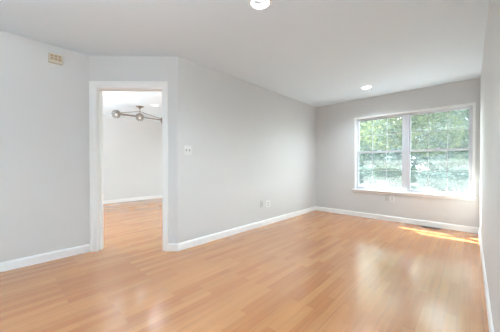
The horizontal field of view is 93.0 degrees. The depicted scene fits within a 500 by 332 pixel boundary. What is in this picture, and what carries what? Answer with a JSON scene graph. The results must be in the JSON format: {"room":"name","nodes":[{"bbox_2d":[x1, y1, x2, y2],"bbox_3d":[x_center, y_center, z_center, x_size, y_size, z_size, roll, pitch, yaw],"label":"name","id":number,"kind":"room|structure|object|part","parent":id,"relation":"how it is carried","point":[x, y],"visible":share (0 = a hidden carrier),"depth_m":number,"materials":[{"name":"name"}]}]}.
{"room":"empty living room","nodes":[
{"label":"empty living room","id":0,"kind":"room"},
{"bbox_2d":[0,30,89,261],"bbox_3d":[-3.255,-0.144,1.697,0.120,2.440,3.654,0,1,43],"label":"wall","id":1,"kind":"structure","parent":0,"point":[45,183],"depth_m":2.63,"materials":[{"name":"paint"}]},
{"bbox_2d":[0,244,89,271],"bbox_3d":[-3.225,1.029,1.639,0.014,0.095,3.599,0,1,43],"label":"baseboard","id":2,"kind":"structure","parent":1,"relation":"attached to","point":[36,259],"depth_m":2.63,"materials":[{"name":"white paint"}]},
{"bbox_2d":[48,52,62,64],"bbox_3d":[-2.204,-1.216,2.690,0.057,0.104,0.124,0,1,43],"label":"door chime","id":3,"kind":"object","parent":1,"relation":"attached to","point":[53,58],"visible":1,"depth_m":2.67,"materials":[{"name":"beige plastic"}]},
{"bbox_2d":[50,53,61,62],"bbox_3d":[-2.185,-1.219,2.672,0.005,0.075,0.110,0,1,43],"label":"grille","id":4,"kind":"object","parent":3,"relation":"attached to","point":[54,58],"depth_m":2.67,"materials":[{"name":"beige plastic"}]},
{"bbox_2d":[103,115,161,200],"bbox_3d":[-4.169,-0.176,6.382,0.100,2.440,6.671,0,1,43],"label":"wall","id":5,"kind":"structure","parent":0,"point":[132,148],"depth_m":7.02,"materials":[{"name":"paint"}]},
{"bbox_2d":[103,195,161,203],"bbox_3d":[-4.127,0.996,6.352,0.014,0.095,6.671,0,1,43],"label":"baseboard","id":6,"kind":"structure","parent":5,"relation":"attached to","point":[156,196],"depth_m":7.01,"materials":[{"name":"white paint"}]},
{"bbox_2d":[89,56,177,242],"bbox_3d":[-1.481,-0.153,3.027,1.145,2.440,0.120,0,0,-1],"label":"wall","id":7,"kind":"structure","parent":0,"point":[101,68],"depth_m":2.97,"materials":[{"name":"paint"}]},
{"bbox_2d":[89,81,167,251],"bbox_3d":[-1.509,0.008,3.019,0.964,2.118,0.139,0,0,-1],"label":"door frame","id":8,"kind":"structure","parent":7,"relation":"in","point":[96,88],"depth_m":2.96,"materials":[{"name":"white paint"}]},
{"bbox_2d":[0,198,488,331],"bbox_3d":[-1.828,1.124,3.361,7.657,0.120,8.221,0,1,43],"label":"floor","id":9,"kind":"structure","parent":0,"point":[314,271],"depth_m":2.19,"materials":[{"name":"brown wood"}]},
{"bbox_2d":[421,226,441,229],"bbox_3d":[3.107,1.057,4.069,0.290,0.005,0.100,0,1,43],"label":"floor vent","id":10,"kind":"object","parent":9,"relation":"in","point":[421,226],"visible":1,"depth_m":4.07,"materials":[{"name":"brown metal"}]},
{"bbox_2d":[0,0,488,122],"bbox_3d":[-1.828,-1.446,3.343,7.657,0.140,8.221,0,1,43],"label":"ceiling","id":11,"kind":"structure","parent":0,"point":[316,53],"depth_m":2.51,"materials":[{"name":"white paint"}]},
{"bbox_2d":[111,106,161,121],"bbox_3d":[-2.553,-1.216,5.602,0.209,0.351,1.289,0,1,43],"label":"chandelier","id":12,"kind":"object","parent":11,"relation":"hanging from","point":[114,113],"visible":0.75,"depth_m":5.47,"materials":[{"name":"silver metal"}]},
{"bbox_2d":[249,0,271,9],"bbox_3d":[0.084,-1.393,1.982,0.192,0.066,0.192,0,1,43],"label":"recessed light","id":13,"kind":"object","parent":11,"relation":"in","point":[255,4],"visible":1,"depth_m":2.04,"materials":[{"name":"white plastic"}]},
{"bbox_2d":[177,56,315,242],"bbox_3d":[0.277,-0.162,4.339,0.120,2.440,3.608,0,1,43],"label":"wall","id":14,"kind":"structure","parent":0,"point":[251,144],"depth_m":3.74,"materials":[{"name":"paint"}]},
{"bbox_2d":[184,145,191,154],"bbox_3d":[-0.804,-0.204,3.074,0.020,0.125,0.115,0,1,43],"label":"light switch","id":15,"kind":"object","parent":14,"relation":"attached to","point":[187,149],"visible":1,"depth_m":3.07,"materials":[{"name":"white plastic"}]},
{"bbox_2d":[168,206,493,331],"bbox_3d":[-0.170,1.028,1.784,2.884,0.095,7.971,0,1,43],"label":"baseboard","id":16,"kind":"structure","parent":14,"relation":"attached to","point":[201,240],"depth_m":3.90,"materials":[{"name":"white paint"}]},
{"bbox_2d":[315,78,480,227],"bbox_3d":[2.626,-0.165,4.721,3.040,2.440,0.150,0,1,43],"label":"wall","id":17,"kind":"structure","parent":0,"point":[334,123],"depth_m":4.70,"materials":[{"name":"paint"}]},
{"bbox_2d":[352,102,475,200],"bbox_3d":[2.909,-0.231,4.430,1.905,1.555,0.180,0,1,43],"label":"window","id":18,"kind":"structure","parent":17,"relation":"attached to","point":[406,150],"depth_m":4.38,"materials":[{"name":"white paint"}]},
{"bbox_3d":[2.585,0.083,4.747,0.827,0.768,0.032,0,1,43],"label":"sash","id":19,"kind":"part","parent":18,"relation":"part of","materials":[{"name":"white plastic"}]},
{"bbox_3d":[2.610,-0.614,4.768,0.827,0.697,0.032,0,1,43],"label":"sash","id":20,"kind":"part","parent":18,"relation":"part of","materials":[{"name":"clear glass"}]},
{"bbox_3d":[2.880,0.516,4.404,1.905,0.063,0.095,0,1,43],"label":"sill","id":21,"kind":"part","parent":18,"relation":"part of","materials":[{"name":"white paint"}]},
{"bbox_3d":[3.283,-0.610,4.143,0.844,0.697,0.032,0,1,43],"label":"sash","id":22,"kind":"part","parent":18,"relation":"part of","materials":[{"name":"clear glass"}]},
{"bbox_3d":[3.258,0.087,4.121,0.844,0.768,0.032,0,1,43],"label":"sash","id":23,"kind":"part","parent":18,"relation":"part of","materials":[{"name":"white plastic"}]},
{"bbox_2d":[480,0,499,331],"bbox_3d":[0.930,-0.138,0.753,0.120,2.440,7.971,0,1,43],"label":"wall","id":24,"kind":"structure","parent":0,"point":[490,72],"depth_m":1.69,"materials":[{"name":"paint"}]},
{"label":"outside","id":25,"kind":"structure","parent":0,"visible":0},
{"bbox_2d":[359,169,467,192],"bbox_3d":[32.456,1.272,34.912,120.000,0.150,84.679,0,1,43],"label":"ground","id":26,"kind":"structure","parent":25,"point":[414,185],"depth_m":16.14,"materials":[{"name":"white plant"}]},
{"bbox_2d":[359,121,379,174],"bbox_3d":[12.442,-2.998,29.437,7.732,9.680,7.830,0,1,43],"label":"deciduous tree","id":27,"kind":"object","parent":26,"relation":"on","point":[365,162],"visible":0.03,"depth_m":28.13,"materials":[{"name":"green plant"}]},
{"bbox_2d":[359,164,381,182],"bbox_3d":[8.924,0.574,19.052,3.222,1.595,2.971,0,1,43],"label":"shrub","id":28,"kind":"object","parent":26,"relation":"on","point":[364,176],"visible":0.38,"depth_m":18.40,"materials":[{"name":"green plant"}]},
{"bbox_2d":[359,120,387,172],"bbox_3d":[7.520,-2.545,16.959,4.604,7.739,4.561,0,1,43],"label":"deciduous tree","id":29,"kind":"object","parent":26,"relation":"on","point":[361,143],"visible":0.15,"depth_m":16.14,"materials":[{"name":"green plant"}]},
{"bbox_2d":[360,123,398,172],"bbox_3d":[19.846,-2.520,36.548,7.298,9.345,8.892,0,0,16],"label":"deciduous tree","id":30,"kind":"object","parent":26,"relation":"on","point":[372,160],"visible":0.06,"depth_m":33.97,"materials":[{"name":"green plant"}]},
{"bbox_2d":[371,164,417,184],"bbox_3d":[9.869,0.652,16.347,2.746,1.578,2.473,0,1,43],"label":"shrub","id":31,"kind":"object","parent":26,"relation":"on","point":[391,175],"visible":0.75,"depth_m":15.97,"materials":[{"name":"green plant"}]},
{"bbox_2d":[367,114,449,179],"bbox_3d":[14.335,-3.116,22.009,6.826,9.930,6.710,0,1,43],"label":"deciduous tree","id":32,"kind":"object","parent":26,"relation":"on","point":[395,156],"visible":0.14,"depth_m":21.09,"materials":[{"name":"green plant"}]},
{"bbox_2d":[360,111,464,156],"bbox_3d":[6.546,-3.655,10.010,5.691,10.053,5.466,0,1,43],"label":"deciduous tree","id":33,"kind":"object","parent":26,"relation":"on","point":[416,120],"visible":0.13,"depth_m":9.53,"materials":[{"name":"green plant"}]},
{"bbox_2d":[415,110,468,177],"bbox_3d":[21.950,-3.367,24.745,8.571,11.486,9.218,0,1,43],"label":"deciduous tree","id":34,"kind":"object","parent":26,"relation":"on","point":[441,161],"visible":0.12,"depth_m":24.16,"materials":[{"name":"green plant"}]},
{"bbox_2d":[417,125,466,170],"bbox_3d":[30.235,-2.185,36.147,8.368,9.952,8.513,0,1,43],"label":"deciduous tree","id":35,"kind":"object","parent":26,"relation":"on","point":[451,125],"visible":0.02,"depth_m":36.78,"materials":[{"name":"green plant"}]},
{"bbox_2d":[417,165,468,191],"bbox_3d":[10.548,0.655,12.833,2.498,1.425,2.387,0,0,1],"label":"shrub","id":36,"kind":"object","parent":26,"relation":"on","point":[438,180],"visible":0.8,"depth_m":12.40,"materials":[{"name":"green plant"}]},
{"bbox_2d":[422,109,468,172],"bbox_3d":[14.765,-5.081,14.812,6.655,13.027,6.796,0,1,43],"label":"deciduous tree","id":37,"kind":"object","parent":26,"relation":"on","point":[465,144],"visible":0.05,"depth_m":15.73,"materials":[{"name":"green plant"}]}
]}

